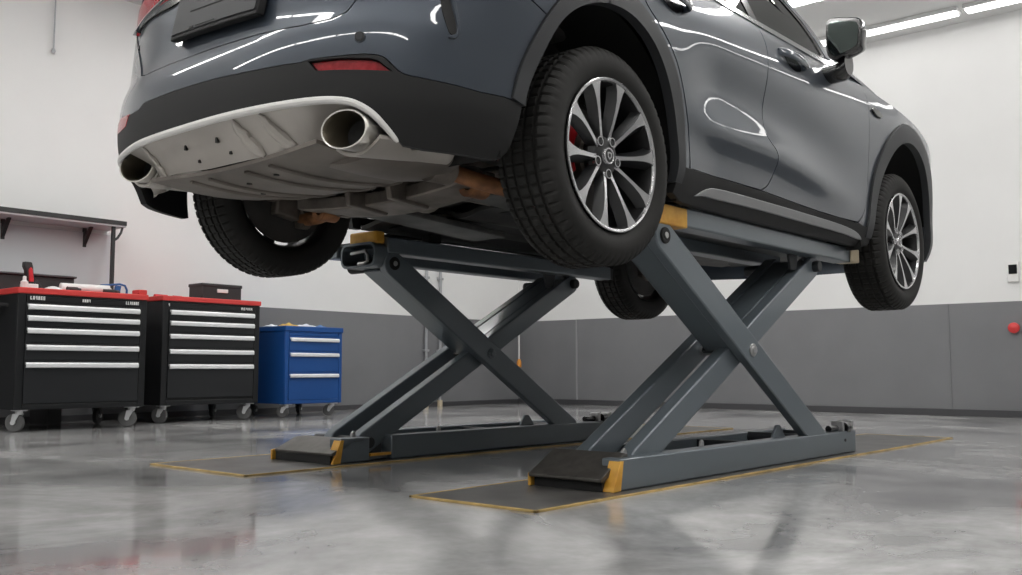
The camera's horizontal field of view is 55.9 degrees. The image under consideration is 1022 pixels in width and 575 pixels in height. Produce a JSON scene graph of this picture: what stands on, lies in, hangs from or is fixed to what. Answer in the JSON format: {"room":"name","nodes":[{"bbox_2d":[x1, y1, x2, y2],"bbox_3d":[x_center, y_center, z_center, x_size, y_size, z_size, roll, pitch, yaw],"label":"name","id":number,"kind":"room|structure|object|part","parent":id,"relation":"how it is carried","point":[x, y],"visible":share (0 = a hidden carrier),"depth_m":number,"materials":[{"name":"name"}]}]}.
{"room":"auto repair garage","nodes":[
{"label":"auto repair garage","id":0,"kind":"room"},
{"bbox_2d":[0,0,517,416],"bbox_3d":[-4.049,-0.744,7.103,0.100,3.500,12.600,-4,-6,40],"label":"wall","id":1,"kind":"structure","parent":0,"point":[60,111],"depth_m":8.02,"materials":[{"name":"white paint"}]},
{"bbox_2d":[0,206,126,288],"bbox_3d":[-4.048,0.036,6.715,0.320,1.280,2.715,-4,-6,40],"label":"wall shelf","id":2,"kind":"object","parent":1,"relation":"attached to","point":[87,256],"visible":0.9,"depth_m":7.51,"materials":[{"name":"black metal"}]},
{"bbox_3d":[-4.157,-0.166,6.827,0.029,0.700,2.715,-4,-6,40],"label":"panel","id":3,"kind":"part","parent":2,"relation":"part of","materials":[{"name":"grey metal"}]},
{"bbox_3d":[-4.059,-0.562,6.759,0.308,0.012,2.690,-4,-6,40],"label":"underside panel","id":4,"kind":"part","parent":2,"relation":"part of","materials":[{"name":"grey metal"}]},
{"bbox_3d":[-3.147,0.126,7.573,0.027,1.245,0.027,-4,-6,40],"label":"post","id":5,"kind":"part","parent":2,"relation":"part of","materials":[{"name":"black metal"}]},
{"bbox_2d":[0,399,518,423],"bbox_3d":[-3.972,0.975,6.956,0.018,0.050,12.500,-4,-6,40],"label":"baseboard","id":6,"kind":"structure","parent":1,"relation":"attached to","point":[113,416],"depth_m":8.63,"materials":[{"name":"grey"}]},
{"bbox_2d":[422,270,429,406],"bbox_3d":[-0.926,-0.445,10.610,0.060,3.500,0.060,-4,-6,40],"label":"conduit pipe","id":7,"kind":"object","parent":1,"relation":"attached to","point":[426,350],"visible":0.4,"depth_m":10.51,"materials":[{"name":"grey"}]},
{"bbox_2d":[436,272,443,406],"bbox_3d":[-0.786,-0.432,10.773,0.060,3.500,0.060,-4,-6,40],"label":"conduit pipe","id":8,"kind":"object","parent":1,"relation":"attached to","point":[439,401],"visible":0.28,"depth_m":10.68,"materials":[{"name":"grey"}]},
{"bbox_2d":[0,403,1021,574],"bbox_3d":[1.138,0.677,2.584,13.680,0.100,12.700,-4,-6,40],"label":"floor","id":9,"kind":"structure","parent":0,"point":[77,497],"depth_m":2.76,"materials":[{"name":"concrete"}]},
{"bbox_2d":[0,271,76,424],"bbox_3d":[-4.138,0.405,6.454,0.400,1.100,2.250,-4,-6,40],"label":"bench","id":10,"kind":"object","parent":9,"relation":"on","point":[7,279],"visible":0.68,"depth_m":7.08,"materials":[{"name":"black metal"}]},
{"bbox_3d":[-3.478,0.571,7.227,0.300,0.900,0.100,-4,-6,40],"label":"leg","id":11,"kind":"part","parent":10,"relation":"part of","materials":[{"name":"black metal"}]},
{"bbox_2d":[0,287,148,431],"bbox_3d":[-3.153,0.508,6.722,0.672,0.940,0.965,-4,-6,40],"label":"tool cabinet","id":12,"kind":"object","parent":9,"relation":"on","point":[60,348],"visible":1,"depth_m":6.47,"materials":[{"name":"black metal"}]},
{"bbox_2d":[20,276,27,286],"bbox_3d":[-3.247,-0.034,6.425,0.048,0.090,0.048,-4,-6,40],"label":"spray bottle","id":13,"kind":"object","parent":12,"relation":"on","point":[24,283],"visible":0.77,"depth_m":6.41,"materials":[{"name":"white plastic"}]},
{"bbox_2d":[22,261,41,287],"bbox_3d":[-3.260,-0.074,6.575,0.090,0.195,0.144,-4,-6,40],"label":"cordless drill","id":14,"kind":"object","parent":12,"relation":"on","point":[27,267],"visible":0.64,"depth_m":6.53,"materials":[{"name":"black plastic"}]},
{"bbox_3d":[-3.277,-0.087,6.556,0.066,0.097,0.037,-4,-6,40],"label":"grip panel","id":15,"kind":"part","parent":14,"relation":"part of","materials":[{"name":"red plastic"}]},
{"bbox_3d":[-3.237,-0.014,6.596,0.030,0.079,0.073,-4,-6,40],"label":"stand arm","id":16,"kind":"part","parent":14,"relation":"part of","materials":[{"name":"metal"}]},
{"bbox_2d":[46,286,60,288],"bbox_3d":[-3.142,0.007,6.582,0.130,0.034,0.150,-4,-6,40],"label":"cloth","id":17,"kind":"object","parent":12,"relation":"on","point":[50,287],"visible":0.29,"depth_m":6.57,"materials":[{"name":"white fabric"}]},
{"bbox_2d":[66,286,80,290],"bbox_3d":[-2.999,0.011,6.607,0.030,0.030,0.104,-3,-6,29],"label":"tool","id":18,"kind":"object","parent":12,"relation":"on","point":[67,287],"visible":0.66,"depth_m":6.59,"materials":[{"name":"black metal"}]},
{"bbox_3d":[-2.904,0.637,6.529,0.014,0.279,0.782,-4,-6,40],"label":"drawer","id":19,"kind":"part","parent":12,"relation":"part of","materials":[{"name":"black metal"}]},
{"bbox_3d":[-2.904,0.439,6.546,0.014,0.111,0.782,-4,-6,40],"label":"drawer","id":20,"kind":"part","parent":12,"relation":"part of","materials":[{"name":"black metal"}]},
{"bbox_3d":[-2.904,0.328,6.556,0.014,0.105,0.782,-4,-6,40],"label":"drawer","id":21,"kind":"part","parent":12,"relation":"part of","materials":[{"name":"black"}]},
{"bbox_3d":[-2.891,0.527,6.527,0.022,0.036,0.770,-4,-6,40],"label":"handle","id":22,"kind":"part","parent":12,"relation":"part of","materials":[{"name":"white metal"}]},
{"bbox_3d":[-2.891,0.413,6.537,0.022,0.036,0.770,-4,-6,40],"label":"handle","id":23,"kind":"part","parent":12,"relation":"part of","materials":[{"name":"white metal"}]},
{"bbox_3d":[-2.904,0.233,6.564,0.014,0.078,0.782,-4,-6,40],"label":"drawer","id":24,"kind":"part","parent":12,"relation":"part of","materials":[{"name":"black metal"}]},
{"bbox_3d":[-2.905,0.097,6.576,0.011,0.037,0.782,-4,-6,40],"label":"header panel","id":25,"kind":"part","parent":12,"relation":"part of","materials":[{"name":"black metal"}]},
{"bbox_3d":[-2.904,0.154,6.570,0.014,0.071,0.782,-4,-6,40],"label":"drawer","id":26,"kind":"part","parent":12,"relation":"part of","materials":[{"name":"black metal"}]},
{"bbox_3d":[-2.891,0.304,6.546,0.022,0.036,0.770,-4,-6,40],"label":"handle","id":27,"kind":"part","parent":12,"relation":"part of","materials":[{"name":"white metal"}]},
{"bbox_3d":[-2.891,0.223,6.553,0.022,0.036,0.770,-4,-6,40],"label":"handle","id":28,"kind":"part","parent":12,"relation":"part of","materials":[{"name":"white metal"}]},
{"bbox_3d":[-2.891,0.148,6.559,0.022,0.036,0.770,-4,-6,40],"label":"handle","id":29,"kind":"part","parent":12,"relation":"part of","materials":[{"name":"white metal"}]},
{"bbox_2d":[59,283,110,291],"bbox_3d":[-3.000,0.009,6.801,0.348,0.064,0.064,4,-7,-42],"label":"paper roll","id":30,"kind":"object","parent":12,"relation":"on","point":[84,287],"visible":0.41,"depth_m":6.78,"materials":[{"name":"white paper"}]},
{"bbox_2d":[103,289,116,292],"bbox_3d":[-2.830,0.027,6.795,0.091,0.030,0.030,3,-6,-32],"label":"tool","id":31,"kind":"object","parent":12,"relation":"on","point":[104,290],"visible":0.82,"depth_m":6.79,"materials":[{"name":"black metal"}]},
{"bbox_2d":[100,283,127,293],"bbox_3d":[-2.913,0.015,7.045,0.058,0.098,0.207,-4,-6,40],"label":"frame","id":32,"kind":"object","parent":12,"relation":"on","point":[116,287],"visible":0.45,"depth_m":7.06,"materials":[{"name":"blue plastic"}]},
{"bbox_2d":[132,290,146,294],"bbox_3d":[-2.674,0.037,6.934,0.100,0.035,0.065,-4,-6,40],"label":"block","id":33,"kind":"object","parent":12,"relation":"on","point":[144,292],"visible":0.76,"depth_m":6.91,"materials":[{"name":"red plastic"}]},
{"bbox_2d":[125,295,260,422],"bbox_3d":[-2.587,0.586,7.780,0.672,0.965,0.885,-4,-6,40],"label":"tool cabinet","id":34,"kind":"object","parent":9,"relation":"on","point":[198,351],"visible":0.8,"depth_m":7.50,"materials":[{"name":"black metal"}]},
{"bbox_3d":[-2.355,0.726,7.566,0.014,0.268,0.757,-4,-6,40],"label":"drawer","id":35,"kind":"part","parent":34,"relation":"part of","materials":[{"name":"black metal"}]},
{"bbox_3d":[-2.355,0.534,7.582,0.014,0.109,0.757,-4,-6,40],"label":"drawer","id":36,"kind":"part","parent":34,"relation":"part of","materials":[{"name":"black"}]},
{"bbox_3d":[-2.355,0.420,7.592,0.014,0.112,0.757,-4,-6,40],"label":"drawer","id":37,"kind":"part","parent":34,"relation":"part of","materials":[{"name":"black metal"}]},
{"bbox_3d":[-2.355,0.313,7.601,0.014,0.096,0.757,-4,-6,40],"label":"drawer","id":38,"kind":"part","parent":34,"relation":"part of","materials":[{"name":"black metal"}]},
{"bbox_3d":[-2.355,0.222,7.609,0.014,0.079,0.757,-4,-6,40],"label":"drawer","id":39,"kind":"part","parent":34,"relation":"part of","materials":[{"name":"black"}]},
{"bbox_3d":[-2.356,0.159,7.615,0.011,0.039,0.757,-4,-6,40],"label":"header panel","id":40,"kind":"part","parent":34,"relation":"part of","materials":[{"name":"black metal"}]},
{"bbox_3d":[-2.341,0.622,7.563,0.022,0.036,0.745,-4,-6,40],"label":"handle","id":41,"kind":"part","parent":34,"relation":"part of","materials":[{"name":"white metal"}]},
{"bbox_3d":[-2.341,0.509,7.573,0.022,0.036,0.745,-4,-6,40],"label":"handle","id":42,"kind":"part","parent":34,"relation":"part of","materials":[{"name":"white metal"}]},
{"bbox_3d":[-2.341,0.394,7.582,0.022,0.036,0.745,-4,-6,40],"label":"handle","id":43,"kind":"part","parent":34,"relation":"part of","materials":[{"name":"white metal"}]},
{"bbox_3d":[-2.341,0.294,7.591,0.022,0.036,0.745,-4,-6,40],"label":"handle","id":44,"kind":"part","parent":34,"relation":"part of","materials":[{"name":"white metal"}]},
{"bbox_3d":[-2.341,0.211,7.598,0.022,0.036,0.745,-4,-6,40],"label":"handle","id":45,"kind":"part","parent":34,"relation":"part of","materials":[{"name":"white metal"}]},
{"bbox_2d":[188,283,241,299],"bbox_3d":[-2.458,0.049,8.013,0.217,0.143,0.380,-4,-6,40],"label":"tool case","id":46,"kind":"object","parent":34,"relation":"on","point":[200,290],"visible":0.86,"depth_m":7.92,"materials":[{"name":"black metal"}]},
{"bbox_3d":[-2.461,-0.008,8.021,0.210,0.028,0.380,-4,-6,40],"label":"lid","id":47,"kind":"part","parent":46,"relation":"part of","materials":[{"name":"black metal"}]},
{"bbox_2d":[250,326,342,417],"bbox_3d":[-1.923,0.743,8.512,0.632,0.775,0.626,-4,-6,40],"label":"tool cabinet","id":48,"kind":"object","parent":9,"relation":"on","point":[299,365],"visible":0.96,"depth_m":8.27,"materials":[{"name":"blue painted steel"},{"name":"bright metal handles"}]},
{"bbox_2d":[279,323,297,325],"bbox_3d":[-1.933,0.323,8.364,0.161,0.036,0.184,-4,-6,40],"label":"cloth","id":49,"kind":"object","parent":48,"relation":"on","point":[286,324],"visible":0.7,"depth_m":8.32,"materials":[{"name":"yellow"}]},
{"bbox_3d":[-1.706,0.848,8.315,0.014,0.232,0.530,-4,-6,40],"label":"drawer","id":50,"kind":"part","parent":48,"relation":"part of","materials":[{"name":"blue metal"}]},
{"bbox_3d":[-1.706,0.642,8.333,0.014,0.175,0.530,-4,-6,40],"label":"drawer","id":51,"kind":"part","parent":48,"relation":"part of","materials":[{"name":"blue metal"}]},
{"bbox_3d":[-1.707,0.411,8.354,0.011,0.022,0.530,-4,-6,40],"label":"header panel","id":52,"kind":"part","parent":48,"relation":"part of","materials":[{"name":"blue metal"}]},
{"bbox_3d":[-1.706,0.488,8.346,0.014,0.125,0.530,-4,-6,40],"label":"drawer","id":53,"kind":"part","parent":48,"relation":"part of","materials":[{"name":"blue metal"}]},
{"bbox_3d":[-1.692,0.762,8.311,0.022,0.032,0.518,-4,-6,40],"label":"handle","id":54,"kind":"part","parent":48,"relation":"part of","materials":[{"name":"white metal"}]},
{"bbox_3d":[-1.692,0.583,8.326,0.022,0.032,0.518,-4,-6,40],"label":"handle","id":55,"kind":"part","parent":48,"relation":"part of","materials":[{"name":"white metal"}]},
{"bbox_3d":[-1.692,0.455,8.337,0.022,0.032,0.518,-4,-6,40],"label":"handle","id":56,"kind":"part","parent":48,"relation":"part of","materials":[{"name":"white metal"}]},
{"bbox_2d":[150,424,732,476],"bbox_3d":[-0.009,0.859,5.344,0.700,0.007,3.885,-4,-6,40],"label":"floor plate","id":57,"kind":"object","parent":9,"relation":"on","point":[252,465],"visible":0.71,"depth_m":4.11,"materials":[{"name":"metal"}]},
{"bbox_2d":[271,230,612,464],"bbox_3d":[-0.241,0.313,5.008,0.453,1.023,2.105,-4,-6,40],"label":"scissor lift","id":58,"kind":"object","parent":57,"relation":"on","point":[373,431],"visible":0.95,"depth_m":4.71,"materials":[{"name":"grey paint"}]},
{"bbox_3d":[-0.307,0.344,5.006,0.058,0.905,1.620,-4,-6,40],"label":"scissor arm","id":59,"kind":"part","parent":58,"relation":"part of","materials":[{"name":"grey paint"}]},
{"bbox_3d":[-0.286,-0.116,5.279,0.080,0.074,1.760,-4,-6,40],"label":"platform rail","id":60,"kind":"part","parent":58,"relation":"part of","materials":[{"name":"grey metal"}]},
{"bbox_3d":[-0.166,0.334,4.886,0.058,0.905,1.620,-4,-6,40],"label":"scissor arm","id":61,"kind":"part","parent":58,"relation":"part of","materials":[{"name":"grey paint"}]},
{"bbox_3d":[-0.090,0.762,4.875,0.075,0.105,2.033,-4,-6,40],"label":"rail","id":62,"kind":"part","parent":58,"relation":"part of","materials":[{"name":"grey metal"}]},
{"bbox_3d":[-0.255,0.795,5.231,0.070,0.101,1.705,-4,-6,40],"label":"rail","id":63,"kind":"part","parent":58,"relation":"part of","materials":[{"name":"grey metal"}]},
{"bbox_3d":[-0.115,0.334,4.862,0.044,0.915,1.445,-4,-6,40],"label":"scissor arm","id":64,"kind":"part","parent":58,"relation":"part of","materials":[{"name":"grey paint"}]},
{"bbox_3d":[-0.015,-0.136,5.047,0.085,0.074,1.760,-4,-6,40],"label":"platform rail","id":65,"kind":"part","parent":58,"relation":"part of","materials":[{"name":"grey metal"}]},
{"bbox_3d":[0.002,0.126,5.244,0.120,0.383,0.704,-4,-6,40],"label":"arm plate","id":66,"kind":"part","parent":58,"relation":"part of","materials":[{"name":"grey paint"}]},
{"bbox_3d":[0.491,0.753,5.535,0.063,0.056,0.190,-4,-6,40],"label":"guide rod","id":67,"kind":"part","parent":58,"relation":"part of","materials":[{"name":"black metal"}]},
{"bbox_2d":[409,434,952,512],"bbox_3d":[1.138,0.775,4.364,0.520,0.007,3.885,-4,-6,40],"label":"floor plate","id":68,"kind":"object","parent":9,"relation":"on","point":[518,495],"visible":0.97,"depth_m":3.19,"materials":[{"name":"metal"}]},
{"bbox_2d":[528,203,858,492],"bbox_3d":[0.873,0.230,4.122,0.453,1.038,2.216,-4,-6,40],"label":"scissor lift","id":69,"kind":"object","parent":68,"relation":"on","point":[728,331],"visible":0.86,"depth_m":3.80,"materials":[{"name":"grey paint"}]},
{"bbox_2d":[117,0,932,319],"bbox_3d":[0.491,-0.760,4.708,2.133,1.686,4.628,-5,-7,44],"label":"car","id":70,"kind":"object","parent":69,"relation":"on","point":[561,132],"visible":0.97,"depth_m":3.19,"materials":[{"name":"grey metal"}]},
{"bbox_2d":[133,0,167,35],"bbox_3d":[-0.817,-0.999,3.039,1.395,0.122,0.204,-4,-6,40],"label":"tail lamp","id":71,"kind":"object","parent":70,"relation":"on","point":[150,11],"depth_m":3.30,"materials":[{"name":"red plastic"}]},
{"bbox_3d":[-0.896,-0.858,2.911,0.458,0.143,0.028,-4,-6,40],"label":"blank plate","id":72,"kind":"part","parent":70,"relation":"part of","materials":[{"name":"grey plastic"}]},
{"bbox_3d":[-0.855,-0.416,2.999,1.345,0.139,0.301,-4,-6,40],"label":"skid plate","id":73,"kind":"part","parent":70,"relation":"part of","materials":[{"name":"silver metal"}]},
{"bbox_2d":[151,139,402,199],"bbox_3d":[-0.684,-0.350,3.130,0.880,0.080,0.560,-4,-6,40],"label":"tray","id":74,"kind":"object","parent":70,"relation":"on","point":[284,169],"depth_m":2.96,"materials":[{"name":"metal"}]},
{"bbox_3d":[-0.768,-0.300,3.951,0.064,0.064,0.372,4,-6,-38],"label":"arm","id":75,"kind":"part","parent":70,"relation":"part of","materials":[{"name":"metal"}]},
{"bbox_3d":[-1.039,-0.579,4.229,0.092,0.562,0.934,-4,-6,40],"label":"arch moulding","id":76,"kind":"part","parent":70,"relation":"part of","materials":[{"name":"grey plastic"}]},
{"bbox_3d":[-0.318,-0.269,4.137,0.200,0.060,0.670,-4,-6,40],"label":"brace panel","id":77,"kind":"part","parent":70,"relation":"part of","materials":[{"name":"grey metal"}]},
{"bbox_3d":[-0.158,-0.825,2.650,0.032,0.295,0.023,2,-5,-21],"label":"slot frame","id":78,"kind":"part","parent":70,"relation":"part of","materials":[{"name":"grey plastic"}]},
{"bbox_3d":[-0.127,-0.212,5.222,0.034,0.052,1.576,-4,-6,40],"label":"sill trim","id":79,"kind":"part","parent":70,"relation":"part of","materials":[{"name":"grey"}]},
{"bbox_3d":[-0.051,-0.355,3.199,0.440,0.147,0.090,1,-5,-11],"label":"arm","id":80,"kind":"part","parent":70,"relation":"part of","materials":[{"name":"metal"}]},
{"bbox_3d":[0.137,-0.302,3.748,0.200,0.060,0.670,-4,-6,40],"label":"brace panel","id":81,"kind":"part","parent":70,"relation":"part of","materials":[{"name":"grey metal"}]},
{"bbox_3d":[0.312,-0.678,3.075,0.092,0.562,0.934,-4,-6,40],"label":"arch moulding","id":82,"kind":"part","parent":70,"relation":"part of","materials":[{"name":"grey plastic"}]},
{"bbox_3d":[0.195,-0.830,3.011,1.287,0.740,0.203,4,-6,-39],"label":"quarter panel","id":83,"kind":"part","parent":70,"relation":"part of","materials":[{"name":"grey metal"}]},
{"bbox_3d":[0.573,-1.017,3.361,0.053,0.050,0.241,-4,-6,40],"label":"handle","id":84,"kind":"part","parent":70,"relation":"part of","materials":[{"name":"grey metal"}]},
{"bbox_3d":[0.729,-0.774,3.592,0.086,0.716,1.104,-4,-6,40],"label":"door","id":85,"kind":"part","parent":70,"relation":"part of","materials":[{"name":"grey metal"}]},
{"bbox_3d":[0.972,-0.277,4.230,0.280,0.034,1.550,-4,-6,40],"label":"floor panel","id":86,"kind":"part","parent":70,"relation":"part of","materials":[{"name":"grey metal"}]},
{"bbox_2d":[693,256,800,266],"bbox_3d":[1.429,-0.195,5.713,1.040,0.082,1.200,-4,-6,40],"label":"tray","id":87,"kind":"object","parent":70,"relation":"on","point":[702,261],"depth_m":6.17,"materials":[{"name":"grey metal"}]},
{"bbox_3d":[1.182,-0.308,4.104,0.034,0.052,1.576,-4,-6,41],"label":"sill trim","id":88,"kind":"part","parent":70,"relation":"part of","materials":[{"name":"grey plastic"}]},
{"bbox_2d":[784,56,800,71],"bbox_3d":[1.209,-0.963,4.147,0.025,0.063,0.164,-4,-6,40],"label":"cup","id":89,"kind":"object","parent":70,"relation":"on","point":[790,65],"depth_m":4.12,"materials":[{"name":"black metal"}]},
{"bbox_3d":[1.221,-0.981,4.135,0.056,0.050,0.240,-4,-6,40],"label":"handle","id":90,"kind":"part","parent":70,"relation":"part of","materials":[{"name":"grey metal"}]},
{"bbox_3d":[1.386,-0.719,4.376,0.094,0.757,1.153,-4,-6,40],"label":"door","id":91,"kind":"part","parent":70,"relation":"part of","materials":[{"name":"grey metal"}]},
{"bbox_2d":[828,21,857,55],"bbox_3d":[1.504,-1.136,4.364,0.138,0.161,0.001,-4,-6,36],"label":"mirror glass","id":92,"kind":"object","parent":70,"relation":"attached to","point":[842,35],"depth_m":4.36,"materials":[{"name":"grey mirror"}]},
{"bbox_2d":[826,18,866,61],"bbox_3d":[1.550,-1.132,4.415,0.167,0.200,0.140,-4,-6,40],"label":"mirror","id":93,"kind":"object","parent":70,"relation":"attached to","point":[846,38],"depth_m":4.36,"materials":[{"name":"black mirror"}]},
{"bbox_3d":[2.081,-0.525,5.136,0.116,0.687,1.038,-4,-6,39],"label":"arch moulding","id":94,"kind":"part","parent":70,"relation":"part of","materials":[{"name":"grey plastic"}]},
{"bbox_3d":[0.775,0.265,4.082,0.058,0.905,1.620,-4,-6,40],"label":"scissor arm","id":95,"kind":"part","parent":69,"relation":"part of","materials":[{"name":"grey paint"}]},
{"bbox_3d":[0.827,0.716,4.306,0.070,0.101,1.705,-4,-6,40],"label":"rail","id":96,"kind":"part","parent":69,"relation":"part of","materials":[{"name":"grey metal"}]},
{"bbox_3d":[0.916,0.255,3.962,0.058,0.905,1.620,-4,-6,40],"label":"scissor arm","id":97,"kind":"part","parent":69,"relation":"part of","materials":[{"name":"grey paint"}]},
{"bbox_3d":[0.992,0.684,3.951,0.075,0.105,2.033,-4,-6,40],"label":"rail","id":98,"kind":"part","parent":69,"relation":"part of","materials":[{"name":"grey metal"}]},
{"bbox_3d":[0.818,-0.192,4.381,0.080,0.074,1.690,-4,-6,40],"label":"platform rail","id":99,"kind":"part","parent":69,"relation":"part of","materials":[{"name":"grey metal"}]},
{"bbox_3d":[0.967,0.256,3.938,0.044,0.915,1.445,-4,-6,40],"label":"scissor arm","id":100,"kind":"part","parent":69,"relation":"part of","materials":[{"name":"grey paint"}]},
{"bbox_3d":[1.090,-0.212,4.149,0.085,0.074,1.690,-4,-6,40],"label":"platform rail","id":101,"kind":"part","parent":69,"relation":"part of","materials":[{"name":"grey metal"}]},
{"bbox_3d":[1.083,0.047,4.320,0.120,0.383,0.704,-4,-6,40],"label":"arm plate","id":102,"kind":"part","parent":69,"relation":"part of","materials":[{"name":"grey paint"}]},
{"bbox_3d":[1.573,0.674,4.610,0.063,0.056,0.190,-4,-6,40],"label":"guide rod","id":103,"kind":"part","parent":69,"relation":"part of","materials":[{"name":"black metal"}]},
{"bbox_2d":[125,0,1021,48],"bbox_3d":[1.138,-2.910,2.890,13.680,0.100,12.700,-4,-6,40],"label":"ceiling","id":104,"kind":"structure","parent":0,"point":[816,15],"depth_m":8.38,"materials":[{"name":"white paint"}]},
{"bbox_2d":[51,0,55,53],"bbox_3d":[-3.612,-2.152,7.627,0.032,0.605,0.032,-4,-6,40],"label":"cord","id":105,"kind":"object","parent":104,"relation":"hanging from","point":[53,50],"visible":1,"depth_m":7.61,"materials":[{"name":"grey plastic"}]},
{"bbox_3d":[-3.612,-2.170,7.629,0.011,0.570,0.011,2,-5,-27],"label":"cord","id":106,"kind":"part","parent":105,"relation":"part of","materials":[{"name":"grey plastic"}]},
{"bbox_2d":[517,280,521,366],"bbox_3d":[0.096,-0.578,11.586,0.060,3.070,0.060,-4,-6,40],"label":"pull cord","id":107,"kind":"object","parent":104,"relation":"hanging from","point":[518,360],"visible":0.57,"depth_m":11.47,"materials":[{"name":"white plastic"}]},
{"bbox_3d":[0.096,-0.613,11.589,0.015,3.000,0.015,2,-5,-27],"label":"cord","id":108,"kind":"part","parent":107,"relation":"part of","materials":[{"name":"white plastic"}]},
{"bbox_2d":[787,0,819,6],"bbox_3d":[2.575,-2.407,7.891,1.440,0.052,0.150,-4,-6,40],"label":"strip light","id":109,"kind":"object","parent":104,"relation":"attached to","point":[794,3],"visible":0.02,"depth_m":8.01,"materials":[{"name":"white plastic"}]},
{"bbox_2d":[818,6,961,45],"bbox_3d":[3.304,-2.335,8.738,1.440,0.052,0.150,-4,-6,40],"label":"strip light","id":110,"kind":"object","parent":104,"relation":"attached to","point":[950,12],"visible":0.56,"depth_m":8.49,"materials":[{"name":"white plastic"}]},
{"bbox_2d":[962,0,1021,13],"bbox_3d":[4.428,-2.417,7.778,1.440,0.052,0.150,-4,-6,40],"label":"strip light","id":111,"kind":"object","parent":104,"relation":"attached to","point":[981,5],"visible":1,"depth_m":8.10,"materials":[{"name":"white plastic"}]},
{"bbox_2d":[518,9,1021,410],"bbox_3d":[5.239,-0.710,7.503,13.680,3.500,0.100,-4,-6,40],"label":"wall","id":112,"kind":"structure","parent":0,"point":[959,84],"depth_m":8.70,"materials":[{"name":"white paint"}]},
{"bbox_2d":[576,319,577,399],"bbox_3d":[0.761,0.833,11.150,0.020,0.925,0.012,-4,-6,40],"label":"trim","id":113,"kind":"structure","parent":112,"relation":"attached to","point":[576,319],"depth_m":11.14,"materials":[{"name":"grey metal"}]},
{"bbox_2d":[519,398,1021,417],"bbox_3d":[5.208,0.999,7.306,13.460,0.060,0.018,-4,-6,40],"label":"baseboard","id":114,"kind":"structure","parent":112,"relation":"attached to","point":[770,407],"depth_m":8.99,"materials":[{"name":"grey"}]},
{"bbox_2d":[947,304,952,408],"bbox_3d":[3.872,0.606,8.497,0.010,0.925,0.006,-4,-6,40],"label":"trim","id":115,"kind":"structure","parent":112,"relation":"attached to","point":[947,304],"depth_m":8.50,"materials":[{"name":"grey paint"}]},
{"bbox_2d":[1007,262,1019,281],"bbox_3d":[4.273,-0.133,8.195,0.092,0.168,0.036,-4,-6,40],"label":"wall socket","id":116,"kind":"object","parent":112,"relation":"attached to","point":[1013,275],"visible":1,"depth_m":8.18,"materials":[{"name":"white plastic"}]},
{"bbox_2d":[1008,322,1019,332],"bbox_3d":[4.257,0.342,8.150,0.092,0.092,0.063,-4,-6,40],"label":"button","id":117,"kind":"object","parent":112,"relation":"attached to","point":[1013,327],"visible":1,"depth_m":8.13,"materials":[{"name":"red plastic"}]}
]}

